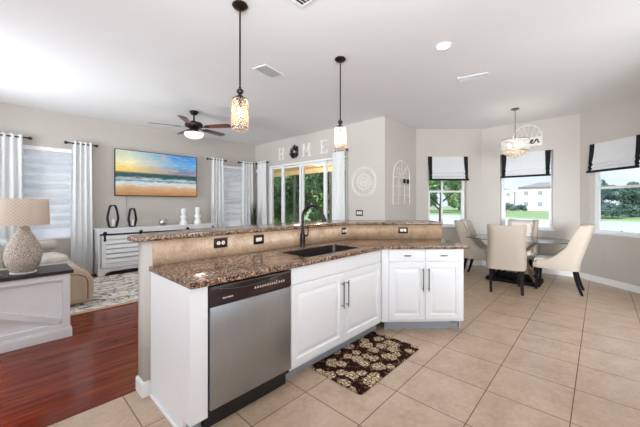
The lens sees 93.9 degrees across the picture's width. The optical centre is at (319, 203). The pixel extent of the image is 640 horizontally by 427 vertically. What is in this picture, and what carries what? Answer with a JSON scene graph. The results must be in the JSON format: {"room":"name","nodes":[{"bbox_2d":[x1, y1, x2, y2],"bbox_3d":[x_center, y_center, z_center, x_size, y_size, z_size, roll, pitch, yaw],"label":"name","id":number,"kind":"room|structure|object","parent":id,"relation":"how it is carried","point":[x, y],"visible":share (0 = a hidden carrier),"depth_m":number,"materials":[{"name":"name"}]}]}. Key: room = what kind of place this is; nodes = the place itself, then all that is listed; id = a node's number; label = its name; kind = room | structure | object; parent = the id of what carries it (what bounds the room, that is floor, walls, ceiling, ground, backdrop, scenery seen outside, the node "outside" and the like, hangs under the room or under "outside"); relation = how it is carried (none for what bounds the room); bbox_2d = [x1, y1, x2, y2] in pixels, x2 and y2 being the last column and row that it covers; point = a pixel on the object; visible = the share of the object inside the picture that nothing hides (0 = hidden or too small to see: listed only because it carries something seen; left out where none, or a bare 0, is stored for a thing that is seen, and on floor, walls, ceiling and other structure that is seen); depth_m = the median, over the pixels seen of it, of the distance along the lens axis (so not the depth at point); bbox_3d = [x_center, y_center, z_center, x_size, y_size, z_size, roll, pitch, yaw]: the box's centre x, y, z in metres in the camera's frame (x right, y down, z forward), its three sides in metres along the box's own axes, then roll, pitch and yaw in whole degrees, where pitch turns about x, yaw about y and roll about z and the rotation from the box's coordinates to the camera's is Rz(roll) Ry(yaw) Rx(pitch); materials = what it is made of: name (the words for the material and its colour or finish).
{"room":"kitchen","nodes":[
{"label":"kitchen","id":0,"kind":"room"},
{"bbox_2d":[0,103,254,268],"bbox_3d":[-4.506,-0.155,5.942,0.200,3.050,7.920,0,0,43],"label":"wall","id":1,"kind":"structure","parent":0,"point":[46,128],"depth_m":6.22,"materials":[{"name":"beige paint"}]},
{"bbox_2d":[0,134,31,139],"bbox_3d":[-5.189,-1.130,4.972,0.127,0.056,0.585,0,0,43],"label":"curtain rod","id":2,"kind":"object","parent":1,"relation":"attached to","point":[29,138],"visible":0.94,"depth_m":5.03,"materials":[{"name":"black metal"}]},
{"bbox_2d":[0,132,23,239],"bbox_3d":[-5.168,0.082,4.932,0.081,2.517,0.418,0,0,43],"label":"curtain","id":3,"kind":"object","parent":2,"relation":"hanging from","point":[11,148],"visible":0.43,"depth_m":4.97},
{"bbox_2d":[23,144,70,238],"bbox_3d":[-4.927,-0.207,5.405,0.070,1.639,0.876,0,0,43],"label":"window blind","id":4,"kind":"object","parent":1,"relation":"attached to","point":[46,170],"visible":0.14,"depth_m":5.44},
{"bbox_2d":[37,237,70,239],"bbox_3d":[-4.947,-0.194,5.423,0.195,1.672,0.950,0,0,43],"label":"window","id":5,"kind":"structure","parent":1,"relation":"in","point":[54,237],"depth_m":5.41,"materials":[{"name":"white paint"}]},
{"bbox_2d":[64,141,97,146],"bbox_3d":[-4.530,-1.130,5.677,0.127,0.056,0.515,0,0,43],"label":"curtain rod","id":6,"kind":"object","parent":1,"relation":"attached to","point":[65,142],"visible":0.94,"depth_m":5.60,"materials":[{"name":"black metal"}]},
{"bbox_2d":[71,141,92,273],"bbox_3d":[-4.495,0.082,5.651,0.081,2.517,0.341,0,0,43],"label":"curtain","id":7,"kind":"object","parent":6,"relation":"hanging from","point":[81,155],"visible":0.88,"depth_m":5.66,"materials":[{"name":"fabric"}]},
{"bbox_2d":[114,148,196,196],"bbox_3d":[-3.604,-0.647,6.682,0.104,0.960,1.684,0,0,43],"label":"painting","id":8,"kind":"object","parent":1,"relation":"attached to","point":[136,173],"visible":1,"depth_m":6.56,"materials":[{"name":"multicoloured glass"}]},
{"bbox_2d":[224,165,240,226],"bbox_3d":[-2.419,-0.207,8.084,0.070,1.639,0.876,0,0,43],"label":"window blind","id":9,"kind":"object","parent":1,"relation":"attached to","point":[232,174],"visible":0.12,"depth_m":8.13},
{"bbox_3d":[-2.664,-1.130,7.670,0.127,0.056,0.555,0,0,43],"label":"curtain rod","id":10,"kind":"object","parent":1,"relation":"attached to","visible":0},
{"bbox_2d":[211,158,223,226],"bbox_3d":[-2.623,0.082,7.652,0.081,2.517,0.363,0,0,43],"label":"curtain","id":11,"kind":"object","parent":10,"relation":"hanging from","point":[217,166],"visible":0.66,"depth_m":7.66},
{"bbox_3d":[-2.077,-1.130,8.298,0.127,0.056,0.515,0,0,43],"label":"curtain rod","id":12,"kind":"object","parent":1,"relation":"attached to","visible":0},
{"bbox_2d":[241,161,252,224],"bbox_3d":[-2.018,0.082,8.298,0.081,2.517,0.396,0,0,43],"label":"curtain","id":13,"kind":"object","parent":12,"relation":"hanging from","point":[246,169],"visible":0.72,"depth_m":8.27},
{"bbox_2d":[138,239,342,381],"bbox_3d":[-0.025,0.818,3.310,3.396,1.104,0.743,0,0,-31],"label":"wall","id":14,"kind":"structure","parent":0,"point":[144,248],"depth_m":2.15,"materials":[{"name":"beige paint"}]},
{"bbox_2d":[136,375,150,397],"bbox_3d":[-0.514,1.317,3.002,0.148,0.105,2.319,0,0,43],"label":"baseboard","id":15,"kind":"structure","parent":14,"relation":"attached to","point":[143,389],"depth_m":2.13,"materials":[{"name":"white paint"}]},
{"bbox_2d":[214,237,226,247],"bbox_3d":[-0.843,0.330,2.541,0.009,0.083,0.125,0,0,43],"label":"outlet","id":16,"kind":"object","parent":14,"relation":"attached to","point":[218,242],"visible":1,"depth_m":2.54,"materials":[{"name":"brown plastic"}]},
{"bbox_2d":[253,234,263,244],"bbox_3d":[-0.578,0.335,2.825,0.008,0.088,0.118,0,0,43],"label":"light switch","id":17,"kind":"object","parent":14,"relation":"attached to","point":[257,239],"visible":1,"depth_m":2.82,"materials":[{"name":"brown plastic"}]},
{"bbox_2d":[127,220,442,241],"bbox_3d":[-0.070,0.248,3.498,3.654,0.033,1.167,0,0,-32],"label":"countertop","id":18,"kind":"structure","parent":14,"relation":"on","point":[227,230],"depth_m":2.95,"materials":[{"name":"stone"}]},
{"bbox_2d":[152,225,441,265],"bbox_3d":[0.020,0.355,3.263,3.248,0.179,0.617,0,0,-31],"label":"backsplash","id":19,"kind":"structure","parent":14,"relation":"attached to","point":[184,249],"depth_m":2.95,"materials":[{"name":"stone"}]},
{"bbox_2d":[398,227,407,232],"bbox_3d":[1.062,0.335,3.817,0.125,0.080,0.009,0,0,-2],"label":"outlet","id":20,"kind":"object","parent":14,"relation":"attached to","point":[400,229],"visible":1,"depth_m":3.81,"materials":[{"name":"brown plastic"}]},
{"bbox_2d":[274,163,331,172],"bbox_3d":[-1.295,-1.400,10.470,9.800,0.100,3.080,0,0,43],"label":"ceiling","id":21,"kind":"structure","parent":0,"point":[329,164],"depth_m":11.37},
{"bbox_2d":[274,166,331,176],"bbox_3d":[-0.298,-1.265,11.537,9.800,0.170,0.160,0,0,43],"label":"trim","id":22,"kind":"structure","parent":21,"relation":"attached to","point":[315,170],"depth_m":11.62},
{"bbox_2d":[0,0,639,145],"bbox_3d":[0.339,-1.740,3.107,11.150,0.120,10.400,0,0,43],"label":"ceiling","id":23,"kind":"structure","parent":0,"point":[132,62],"depth_m":3.50,"materials":[{"name":"paint"}]},
{"bbox_2d":[148,110,230,138],"bbox_3d":[-2.317,-1.431,5.468,1.342,0.497,1.386,0,0,43],"label":"ceiling fan","id":24,"kind":"object","parent":23,"relation":"hanging from","point":[193,132],"visible":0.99,"depth_m":5.35,"materials":[{"name":"brown wood"}]},
{"bbox_2d":[231,0,248,131],"bbox_3d":[-0.674,-1.150,2.518,0.145,1.061,0.145,0,0,-24],"label":"pendant lamp","id":25,"kind":"object","parent":23,"relation":"hanging from","point":[239,5],"visible":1,"depth_m":2.49,"materials":[{"name":"glass"}]},
{"bbox_2d":[252,64,284,78],"bbox_3d":[-0.650,-1.674,3.799,0.220,0.013,0.360,0,0,32],"label":"ceiling vent","id":26,"kind":"object","parent":23,"relation":"in","point":[266,70],"visible":1,"depth_m":3.79,"materials":[{"name":"metal"}]},
{"bbox_2d":[290,0,313,7],"bbox_3d":[-0.164,-1.674,2.386,0.220,0.012,0.260,0,0,43],"label":"ceiling vent","id":27,"kind":"object","parent":23,"relation":"in","point":[301,3],"visible":1,"depth_m":2.48,"materials":[{"name":"metal"}]},
{"bbox_2d":[334,56,345,151],"bbox_3d":[0.234,-1.147,3.453,0.143,1.066,0.143,0,0,21],"label":"pendant lamp","id":28,"kind":"object","parent":23,"relation":"hanging from","point":[339,59],"visible":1,"depth_m":3.42,"materials":[{"name":"glass"}]},
{"bbox_2d":[435,42,451,50],"bbox_3d":[1.314,-1.675,3.179,0.170,0.009,0.170,0,0,43],"label":"recessed light","id":29,"kind":"object","parent":23,"relation":"in","point":[442,46],"visible":1,"depth_m":3.18,"materials":[{"name":"white plastic"}]},
{"bbox_2d":[457,72,487,82],"bbox_3d":[2.026,-1.674,3.966,0.360,0.013,0.160,0,0,29],"label":"ceiling vent","id":30,"kind":"object","parent":23,"relation":"in","point":[482,75],"visible":1,"depth_m":3.95,"materials":[{"name":"metal"}]},
{"bbox_2d":[501,108,529,157],"bbox_3d":[3.440,-1.242,5.272,0.426,0.876,0.426,0,0,43],"label":"chandelier","id":31,"kind":"object","parent":23,"relation":"hanging from","point":[517,146],"visible":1,"depth_m":5.22,"materials":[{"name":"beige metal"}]},
{"bbox_2d":[0,265,639,426],"bbox_3d":[0.305,1.420,3.070,11.150,0.100,10.300,0,0,43],"label":"floor","id":32,"kind":"structure","parent":0,"point":[551,355],"depth_m":2.39,"materials":[{"name":"beige tile"}]},
{"bbox_2d":[0,263,73,353],"bbox_3d":[-3.147,1.025,2.835,0.490,0.690,1.200,0,0,43],"label":"side table","id":33,"kind":"object","parent":32,"relation":"on","point":[34,307],"visible":1,"depth_m":2.92,"materials":[{"name":"grey wood"}]},
{"bbox_2d":[0,199,49,274],"bbox_3d":[-2.932,0.315,2.956,0.394,0.730,0.394,0,0,43],"label":"table lamp","id":34,"kind":"object","parent":33,"relation":"on","point":[23,253],"visible":1,"depth_m":2.86,"materials":[{"name":"beige ceramic"}]},
{"bbox_2d":[37,388,135,426],"bbox_3d":[-2.451,1.368,1.047,0.040,0.004,3.180,0,0,43],"label":"trim","id":35,"kind":"structure","parent":32,"relation":"on","point":[54,421],"depth_m":2.00,"materials":[{"name":"brown wood"}]},
{"bbox_2d":[70,271,137,315],"bbox_3d":[-2.840,1.365,5.410,2.100,0.011,3.460,0,0,43],"label":"area rug","id":36,"kind":"object","parent":32,"relation":"on","point":[115,290],"visible":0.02,"depth_m":4.54,"materials":[{"name":"carpet"}]},
{"bbox_2d":[0,245,93,304],"bbox_3d":[-4.204,0.885,4.245,1.950,0.870,1.295,0,0,43],"label":"sofa","id":37,"kind":"object","parent":36,"relation":"on","point":[81,280],"visible":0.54,"depth_m":3.95,"materials":[{"name":"fabric"}]},
{"bbox_2d":[0,245,2,268],"bbox_3d":[-4.152,0.710,3.762,0.705,0.400,0.220,0,0,43],"label":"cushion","id":38,"kind":"object","parent":37,"relation":"on","point":[1,249],"depth_m":3.63,"materials":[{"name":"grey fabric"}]},
{"bbox_2d":[0,238,8,268],"bbox_3d":[-4.498,0.706,4.267,0.480,0.416,0.265,0,0,43],"label":"throw pillow","id":39,"kind":"object","parent":37,"relation":"on","point":[3,241],"visible":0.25,"depth_m":4.11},
{"bbox_2d":[39,240,57,249],"bbox_3d":[-4.657,0.688,4.947,0.180,0.160,0.500,0,0,35],"label":"bolster cushion","id":40,"kind":"object","parent":37,"relation":"on","point":[45,244],"visible":0.48,"depth_m":4.99,"materials":[{"name":"grey fabric"}]},
{"bbox_2d":[39,252,67,264],"bbox_3d":[-4.290,0.853,4.702,0.399,0.139,0.400,0,0,26],"label":"throw pillow","id":41,"kind":"object","parent":37,"relation":"on","point":[50,257],"visible":0.52,"depth_m":4.66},
{"bbox_2d":[39,259,72,265],"bbox_3d":[-4.402,0.990,4.571,0.725,0.160,0.940,0,0,43],"label":"seat cushion","id":42,"kind":"object","parent":37,"relation":"on","point":[68,261],"depth_m":4.65,"materials":[{"name":"grey fabric"}]},
{"bbox_2d":[93,223,215,276],"bbox_3d":[-3.466,0.920,6.558,0.436,0.900,2.360,0,0,43],"label":"media console","id":43,"kind":"object","parent":32,"relation":"on","point":[113,251],"visible":0.56,"depth_m":5.85,"materials":[{"name":"white paint"}]},
{"bbox_2d":[106,205,118,227],"bbox_3d":[-4.078,0.244,5.887,0.061,0.450,0.224,0,0,23],"label":"lantern","id":44,"kind":"object","parent":43,"relation":"on","point":[115,206],"visible":1,"depth_m":5.86,"materials":[{"name":"black metal"}]},
{"bbox_2d":[127,208,136,226],"bbox_3d":[-3.848,0.277,6.132,0.061,0.385,0.177,0,0,23],"label":"lantern","id":45,"kind":"object","parent":43,"relation":"on","point":[133,222],"visible":1,"depth_m":6.11,"materials":[{"name":"black metal"}]},
{"bbox_2d":[159,219,166,225],"bbox_3d":[-3.444,0.406,6.564,0.171,0.128,0.173,0,0,43],"label":"bowl","id":46,"kind":"object","parent":43,"relation":"on","point":[162,222],"visible":0.99,"depth_m":6.51,"materials":[{"name":"silver metal"}]},
{"bbox_2d":[180,209,187,224],"bbox_3d":[-3.140,0.287,6.889,0.162,0.365,0.164,0,0,43],"label":"vase","id":47,"kind":"object","parent":43,"relation":"on","point":[183,216],"visible":0.99,"depth_m":6.84,"materials":[{"name":"white ceramic"}]},
{"bbox_2d":[194,207,200,223],"bbox_3d":[-2.917,0.273,7.128,0.162,0.394,0.164,0,0,43],"label":"vase","id":48,"kind":"object","parent":43,"relation":"on","point":[197,215],"visible":1,"depth_m":7.08,"materials":[{"name":"white ceramic"}]},
{"bbox_2d":[149,272,207,426],"bbox_3d":[-0.945,0.926,1.956,0.652,0.887,0.119,0,0,43],"label":"end panel","id":49,"kind":"object","parent":32,"relation":"on","point":[179,314],"visible":0.85,"depth_m":1.80,"materials":[{"name":"white paint"}]},
{"bbox_2d":[204,269,290,426],"bbox_3d":[-0.653,0.930,2.210,0.625,0.880,0.637,0,0,43],"label":"dishwasher","id":50,"kind":"object","parent":32,"relation":"on","point":[249,318],"visible":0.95,"depth_m":1.96,"materials":[{"name":"silver metal"}]},
{"bbox_2d":[248,201,258,224],"bbox_3d":[-1.781,0.636,8.049,0.300,1.469,0.300,0,0,43],"label":"potted plant","id":51,"kind":"object","parent":32,"relation":"on","point":[253,217],"visible":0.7,"depth_m":8.02,"materials":[{"name":"green plant"}]},
{"bbox_2d":[286,250,380,378],"bbox_3d":[0.010,0.926,2.941,0.675,0.887,1.321,0,0,43],"label":"base cabinet","id":52,"kind":"object","parent":32,"relation":"on","point":[335,303],"visible":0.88,"depth_m":2.60,"materials":[{"name":"white paint"}]},
{"bbox_2d":[149,239,468,289],"bbox_3d":[0.340,0.464,2.838,1.338,0.037,3.155,0,0,43],"label":"countertop","id":53,"kind":"structure","parent":52,"relation":"on","point":[192,274],"depth_m":2.31,"materials":[{"name":"stone"}]},
{"bbox_2d":[300,205,326,246],"bbox_3d":[-0.064,0.226,3.089,0.302,0.438,0.086,0,0,21],"label":"faucet","id":54,"kind":"object","parent":53,"relation":"on","point":[302,234],"visible":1,"depth_m":3.10,"materials":[{"name":"black metal"}]},
{"bbox_2d":[281,245,358,256],"bbox_3d":[0.021,0.570,2.918,0.373,0.241,0.775,0,0,43],"label":"sink","id":55,"kind":"object","parent":53,"relation":"in","point":[308,252],"visible":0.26,"depth_m":3.13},
{"bbox_2d":[310,332,418,394],"bbox_3d":[0.428,1.364,2.667,0.530,0.012,0.960,0,0,43],"label":"kitchen mat","id":56,"kind":"object","parent":32,"relation":"on","point":[359,365],"visible":1,"depth_m":2.58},
{"bbox_2d":[380,249,463,328],"bbox_3d":[1.101,0.926,3.492,0.897,0.887,0.635,0,0,-2],"label":"base cabinet","id":57,"kind":"object","parent":32,"relation":"on","point":[421,288],"visible":0.98,"depth_m":3.21,"materials":[{"name":"white paint"}]},
{"bbox_2d":[454,219,499,280],"bbox_3d":[3.007,0.838,5.705,0.745,1.064,0.554,0,0,43],"label":"dining chair","id":58,"kind":"object","parent":32,"relation":"on","point":[477,249],"visible":0.84,"depth_m":5.64,"materials":[{"name":"beige fabric"}]},
{"bbox_2d":[486,224,526,295],"bbox_3d":[2.962,0.838,4.775,0.554,1.064,0.745,0,0,29],"label":"dining chair","id":59,"kind":"object","parent":32,"relation":"on","point":[506,245],"visible":1,"depth_m":4.53,"materials":[{"name":"beige fabric"}]},
{"bbox_2d":[465,234,569,286],"bbox_3d":[3.473,0.989,5.351,1.720,0.763,1.160,0,0,43],"label":"dining table","id":60,"kind":"object","parent":32,"relation":"on","point":[501,276],"visible":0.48,"depth_m":5.18,"materials":[{"name":"clear glass"}]},
{"bbox_2d":[503,219,538,272],"bbox_3d":[3.919,0.838,5.841,0.554,1.064,0.745,0,0,43],"label":"dining chair","id":61,"kind":"object","parent":32,"relation":"on","point":[532,225],"visible":0.38,"depth_m":5.88,"materials":[{"name":"beige fabric"}]},
{"bbox_2d":[533,223,594,295],"bbox_3d":[3.880,0.838,4.764,0.745,1.064,0.554,0,0,43],"label":"dining chair","id":62,"kind":"object","parent":32,"relation":"on","point":[569,258],"visible":1,"depth_m":4.51,"materials":[{"name":"beige fabric"}]},
{"bbox_2d":[255,116,389,224],"bbox_3d":[-0.244,-0.155,7.240,4.250,3.050,0.200,0,0,43],"label":"wall","id":63,"kind":"structure","parent":0,"point":[368,141],"depth_m":6.15,"materials":[{"name":"beige paint"}]},
{"bbox_2d":[278,148,283,159],"bbox_3d":[-1.010,-1.302,7.805,0.225,0.310,0.020,0,0,43],"label":"letter","id":64,"kind":"object","parent":63,"relation":"attached to","point":[282,153],"depth_m":7.76,"materials":[{"name":"white wood"}]},
{"bbox_2d":[289,144,297,157],"bbox_3d":[-0.648,-1.304,7.430,0.329,0.351,0.066,0,0,43],"label":"wreath","id":65,"kind":"object","parent":63,"relation":"attached to","point":[293,155],"visible":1,"depth_m":7.41,"materials":[{"name":"black plant"}]},
{"bbox_2d":[302,143,310,156],"bbox_3d":[-0.323,-1.295,7.163,0.285,0.310,0.020,0,0,43],"label":"letter","id":66,"kind":"object","parent":63,"relation":"attached to","point":[308,146],"depth_m":7.17,"materials":[{"name":"white wood"}]},
{"bbox_2d":[269,155,346,223],"bbox_3d":[-0.360,0.165,7.349,2.750,2.410,0.140,0,0,43],"label":"door","id":67,"kind":"structure","parent":63,"relation":"in","point":[301,165],"depth_m":7.43,"materials":[{"name":"white paint"}]},
{"bbox_2d":[320,139,326,153],"bbox_3d":[0.086,-1.298,6.780,0.210,0.310,0.020,0,0,43],"label":"letter","id":68,"kind":"object","parent":63,"relation":"attached to","point":[321,141],"depth_m":6.80,"materials":[{"name":"white wood"}]},
{"bbox_2d":[356,210,362,215],"bbox_3d":[0.804,0.183,6.117,0.175,0.120,0.008,0,0,43],"label":"light switch","id":69,"kind":"object","parent":63,"relation":"attached to","point":[358,212],"visible":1,"depth_m":6.11,"materials":[{"name":"white plastic"}]},
{"bbox_2d":[351,166,376,196],"bbox_3d":[0.884,-0.445,6.031,0.627,0.630,0.022,0,0,43],"label":"wall medallion","id":70,"kind":"object","parent":63,"relation":"attached to","point":[361,168],"visible":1,"depth_m":6.02,"materials":[{"name":"white wood"}]},
{"bbox_3d":[-1.586,-1.130,8.272,0.555,0.056,0.127,0,0,43],"label":"curtain rod","id":71,"kind":"object","parent":63,"relation":"attached to","visible":0},
{"bbox_2d":[257,161,266,223],"bbox_3d":[-1.608,0.084,8.234,0.440,2.512,0.081,0,0,43],"label":"curtain","id":72,"kind":"object","parent":71,"relation":"hanging from","point":[261,168],"visible":0.71,"depth_m":8.23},
{"bbox_3d":[0.451,-1.130,6.366,0.415,0.056,0.127,0,0,43],"label":"curtain rod","id":73,"kind":"object","parent":63,"relation":"attached to","visible":0},
{"bbox_2d":[332,148,344,219],"bbox_3d":[0.382,0.084,6.372,0.385,2.512,0.081,0,0,43],"label":"curtain","id":74,"kind":"object","parent":73,"relation":"hanging from","point":[338,158],"visible":0.57,"depth_m":6.37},
{"bbox_2d":[390,118,415,219],"bbox_3d":[1.720,-0.155,6.375,0.200,3.050,1.220,0,0,43],"label":"wall","id":75,"kind":"structure","parent":0,"point":[402,136],"depth_m":6.23,"materials":[{"name":"beige paint"}]},
{"bbox_2d":[393,160,409,204],"bbox_3d":[1.690,-0.445,6.171,0.031,0.922,0.722,0,0,43],"label":"wall decor","id":76,"kind":"object","parent":75,"relation":"in","point":[404,179],"depth_m":6.19,"materials":[{"name":"white wood"}]},
{"bbox_2d":[416,129,481,259],"bbox_3d":[2.930,-0.155,6.797,1.551,3.050,0.200,0,0,0],"label":"wall","id":77,"kind":"structure","parent":0,"point":[429,142],"depth_m":6.70,"materials":[{"name":"beige paint"}]},
{"bbox_2d":[428,166,463,226],"bbox_3d":[2.855,-0.267,6.764,0.910,1.577,0.195,0,0,0],"label":"window","id":78,"kind":"structure","parent":77,"relation":"in","point":[462,182],"depth_m":6.80,"materials":[{"name":"white paint"}]},
{"bbox_2d":[428,156,468,180],"bbox_3d":[2.855,-0.789,6.652,0.894,0.541,0.090,0,0,0],"label":"roman shade","id":79,"kind":"object","parent":78,"relation":"attached to","point":[440,168],"visible":1,"depth_m":6.65,"materials":[{"name":"fabric"}]},
{"bbox_2d":[466,260,481,264],"bbox_3d":[2.891,1.317,6.690,1.471,0.105,0.014,0,0,0],"label":"baseboard","id":80,"kind":"structure","parent":77,"relation":"attached to","point":[475,262],"depth_m":6.68,"materials":[{"name":"white paint"}]},
{"bbox_2d":[482,114,579,265],"bbox_3d":[4.330,-0.155,6.179,1.740,3.050,0.200,0,0,43],"label":"wall","id":81,"kind":"structure","parent":0,"point":[561,135],"depth_m":5.84,"materials":[{"name":"beige paint"}]},
{"bbox_2d":[512,125,542,147],"bbox_3d":[4.230,-1.395,6.115,0.524,0.444,0.028,0,0,43],"label":"decor","id":82,"kind":"object","parent":81,"relation":"attached to","point":[538,140],"visible":0.87,"depth_m":6.06,"materials":[{"name":"white wood"}]},
{"bbox_2d":[501,151,554,230],"bbox_3d":[4.266,-0.267,6.194,0.955,1.577,0.195,0,0,43],"label":"window","id":83,"kind":"structure","parent":81,"relation":"in","point":[503,192],"depth_m":6.10,"materials":[{"name":"white paint"}]},
{"bbox_2d":[501,150,550,177],"bbox_3d":[4.189,-0.804,6.112,0.844,0.511,0.090,0,0,43],"label":"roman shade","id":84,"kind":"object","parent":83,"relation":"attached to","point":[535,163],"visible":0.97,"depth_m":6.07,"materials":[{"name":"fabric"}]},
{"bbox_2d":[482,261,579,276],"bbox_3d":[4.228,1.317,6.128,1.660,0.105,0.014,0,0,43],"label":"baseboard","id":85,"kind":"structure","parent":81,"relation":"attached to","point":[544,270],"depth_m":5.80,"materials":[{"name":"white paint"}]},
{"bbox_2d":[580,94,639,285],"bbox_3d":[4.987,-0.155,4.798,0.200,3.050,1.551,0,0,-4],"label":"wall","id":86,"kind":"structure","parent":0,"point":[620,119],"depth_m":5.08,"materials":[{"name":"beige paint"}]},
{"bbox_2d":[580,272,639,293],"bbox_3d":[4.877,1.317,4.831,0.014,0.105,1.471,0,0,-4],"label":"baseboard","id":87,"kind":"structure","parent":86,"relation":"attached to","point":[621,285],"depth_m":4.99,"materials":[{"name":"white paint"}]},
{"bbox_2d":[586,135,639,172],"bbox_3d":[4.833,-0.804,4.934,0.090,0.511,0.844,0,0,-4],"label":"roman shade","id":88,"kind":"object","parent":86,"relation":"attached to","point":[622,153],"visible":1,"depth_m":4.89,"materials":[{"name":"fabric"}]},
{"bbox_2d":[593,172,639,237],"bbox_3d":[4.945,-0.267,4.941,0.195,1.577,0.930,0,0,-4],"label":"window","id":89,"kind":"structure","parent":86,"relation":"in","point":[598,187],"depth_m":5.31,"materials":[{"name":"white paint"}]},
{"bbox_3d":[-1.295,1.440,10.470,9.800,0.100,3.080,0,0,43],"label":"floor","id":90,"kind":"structure","parent":0,"visible":0},
{"bbox_2d":[293,175,295,221],"bbox_3d":[-1.043,0.105,12.233,0.110,2.570,0.120,0,0,43],"label":"post","id":91,"kind":"object","parent":90,"relation":"on","point":[294,176],"visible":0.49,"depth_m":12.21,"materials":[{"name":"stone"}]},
{"bbox_2d":[329,171,331,219],"bbox_3d":[0.396,0.105,10.887,0.110,2.570,0.120,0,0,43],"label":"post","id":92,"kind":"object","parent":90,"relation":"on","point":[330,172],"visible":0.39,"depth_m":10.86,"materials":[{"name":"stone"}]},
{"label":"outside","id":93,"kind":"structure","parent":0,"visible":0},
{"bbox_2d":[276,209,311,222],"bbox_3d":[-6.160,1.270,69.449,76.100,0.800,87.000,0,0,43],"label":"lawn","id":94,"kind":"structure","parent":93,"point":[309,211],"depth_m":35.27,"materials":[{"name":"green plant"}]},
{"bbox_2d":[275,174,311,208],"bbox_3d":[-2.139,-1.567,20.325,3.705,7.339,4.499,0,0,35],"label":"tree","id":95,"kind":"object","parent":94,"relation":"on","point":[288,179],"visible":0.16,"depth_m":19.09,"materials":[{"name":"green plant"}]},
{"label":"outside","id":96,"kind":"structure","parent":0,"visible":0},
{"bbox_2d":[430,206,639,221],"bbox_3d":[86.237,1.695,53.517,235.200,1.050,104.000,0,0,43],"label":"lawn","id":97,"kind":"structure","parent":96,"point":[447,210],"depth_m":49.73,"materials":[{"name":"green plant"}]},
{"bbox_2d":[430,183,438,206],"bbox_3d":[21.880,-2.446,63.990,6.772,9.432,6.234,0,0,30],"label":"tree","id":98,"kind":"object","parent":97,"relation":"on","point":[434,195],"visible":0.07,"depth_m":62.24,"materials":[{"name":"green plant"}]},
{"bbox_2d":[443,187,459,209],"bbox_3d":[37.172,-3.741,79.786,8.604,12.262,8.963,0,0,14],"label":"tree","id":99,"kind":"object","parent":97,"relation":"on","point":[448,189],"visible":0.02,"depth_m":80.69,"materials":[{"name":"green plant"}]},
{"bbox_2d":[447,181,458,205],"bbox_3d":[33.486,-3.094,69.163,7.788,10.847,7.169,0,0,39],"label":"tree","id":100,"kind":"object","parent":97,"relation":"on","point":[455,186],"visible":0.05,"depth_m":69.49,"materials":[{"name":"green plant"}]},
{"bbox_2d":[453,182,460,209],"bbox_3d":[28.997,-2.446,57.728,6.772,9.432,6.234,0,0,-44],"label":"tree","id":101,"kind":"object","parent":97,"relation":"on","point":[457,200],"visible":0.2,"depth_m":57.59,"materials":[{"name":"green plant"}]},
{"bbox_2d":[504,188,514,205],"bbox_3d":[51.122,-1.480,90.487,13.800,7.300,8.800,0,0,36],"label":"house","id":102,"kind":"structure","parent":97,"relation":"on","point":[510,196],"depth_m":83.98,"materials":[{"name":"paint"}]},
{"bbox_2d":[506,203,514,210],"bbox_3d":[46.297,0.705,74.264,4.039,2.366,3.589,0,0,43],"label":"bush","id":103,"kind":"object","parent":97,"relation":"on","point":[509,206],"visible":0.59,"depth_m":73.61,"materials":[{"name":"green plant"}]},
{"bbox_2d":[512,204,527,210],"bbox_3d":[47.815,0.898,71.513,3.231,1.893,2.871,0,0,43],"label":"bush","id":104,"kind":"object","parent":97,"relation":"on","point":[520,207],"visible":1,"depth_m":71.06,"materials":[{"name":"green plant"}]},
{"bbox_2d":[518,182,550,210],"bbox_3d":[55.925,-1.580,73.666,11.800,7.500,8.800,0,0,36],"label":"house","id":105,"kind":"structure","parent":97,"relation":"on","point":[533,200],"depth_m":71.89,"materials":[{"name":"paint"}]},
{"bbox_2d":[601,179,624,216],"bbox_3d":[36.398,-0.560,39.807,5.381,5.672,5.781,0,0,-29],"label":"tree","id":106,"kind":"object","parent":97,"relation":"on","point":[607,209],"visible":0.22,"depth_m":38.18,"materials":[{"name":"green plant"}]},
{"bbox_2d":[606,181,639,216],"bbox_3d":[44.935,-0.560,42.630,5.381,5.672,5.781,0,0,13],"label":"tree","id":107,"kind":"object","parent":97,"relation":"on","point":[630,203],"visible":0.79,"depth_m":41.82,"materials":[{"name":"green plant"}]},
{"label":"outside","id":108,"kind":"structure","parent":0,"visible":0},
{"bbox_2d":[430,215,639,232],"bbox_3d":[37.707,2.150,25.659,100.000,0.001,61.000,0,0,43],"label":"lake","id":109,"kind":"structure","parent":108,"point":[634,227],"depth_m":32.97,"materials":[{"name":"white liquid"}]},
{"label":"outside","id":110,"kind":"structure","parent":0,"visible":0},
{"bbox_3d":[12.777,1.895,1.945,44.000,0.650,12.300,0,0,43],"label":"lawn","id":111,"kind":"structure","parent":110,"visible":0},
{"bbox_2d":[274,177,288,213],"bbox_3d":[-3.241,-1.085,16.445,3.088,6.116,3.749,0,0,4],"label":"tree","id":112,"kind":"object","parent":111,"relation":"on","point":[277,196],"visible":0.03,"depth_m":16.38,"materials":[{"name":"green plant"}]},
{"bbox_2d":[274,201,308,222],"bbox_3d":[-1.945,0.785,17.728,2.578,2.309,2.688,0,0,1],"label":"bush","id":113,"kind":"object","parent":111,"relation":"on","point":[289,210],"visible":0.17,"depth_m":16.98,"materials":[{"name":"green plant"}]},
{"bbox_2d":[285,212,321,222],"bbox_3d":[-0.593,1.048,13.844,2.062,1.443,2.150,0,0,-7],"label":"bush","id":114,"kind":"object","parent":111,"relation":"on","point":[314,216],"visible":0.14,"depth_m":13.49,"materials":[{"name":"green plant"}]},
{"bbox_2d":[305,172,328,219],"bbox_3d":[0.656,-0.982,16.298,3.674,5.993,3.026,0,0,25],"label":"tree","id":115,"kind":"object","parent":111,"relation":"on","point":[314,183],"visible":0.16,"depth_m":15.66,"materials":[{"name":"green plant"}]},
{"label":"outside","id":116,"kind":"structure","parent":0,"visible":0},
{"bbox_2d":[429,178,460,221],"bbox_3d":[7.353,-1.021,18.278,4.467,7.383,5.056,0,0,39],"label":"tree","id":117,"kind":"object","parent":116,"point":[435,186],"visible":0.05,"depth_m":18.08,"materials":[{"name":"green plant"}]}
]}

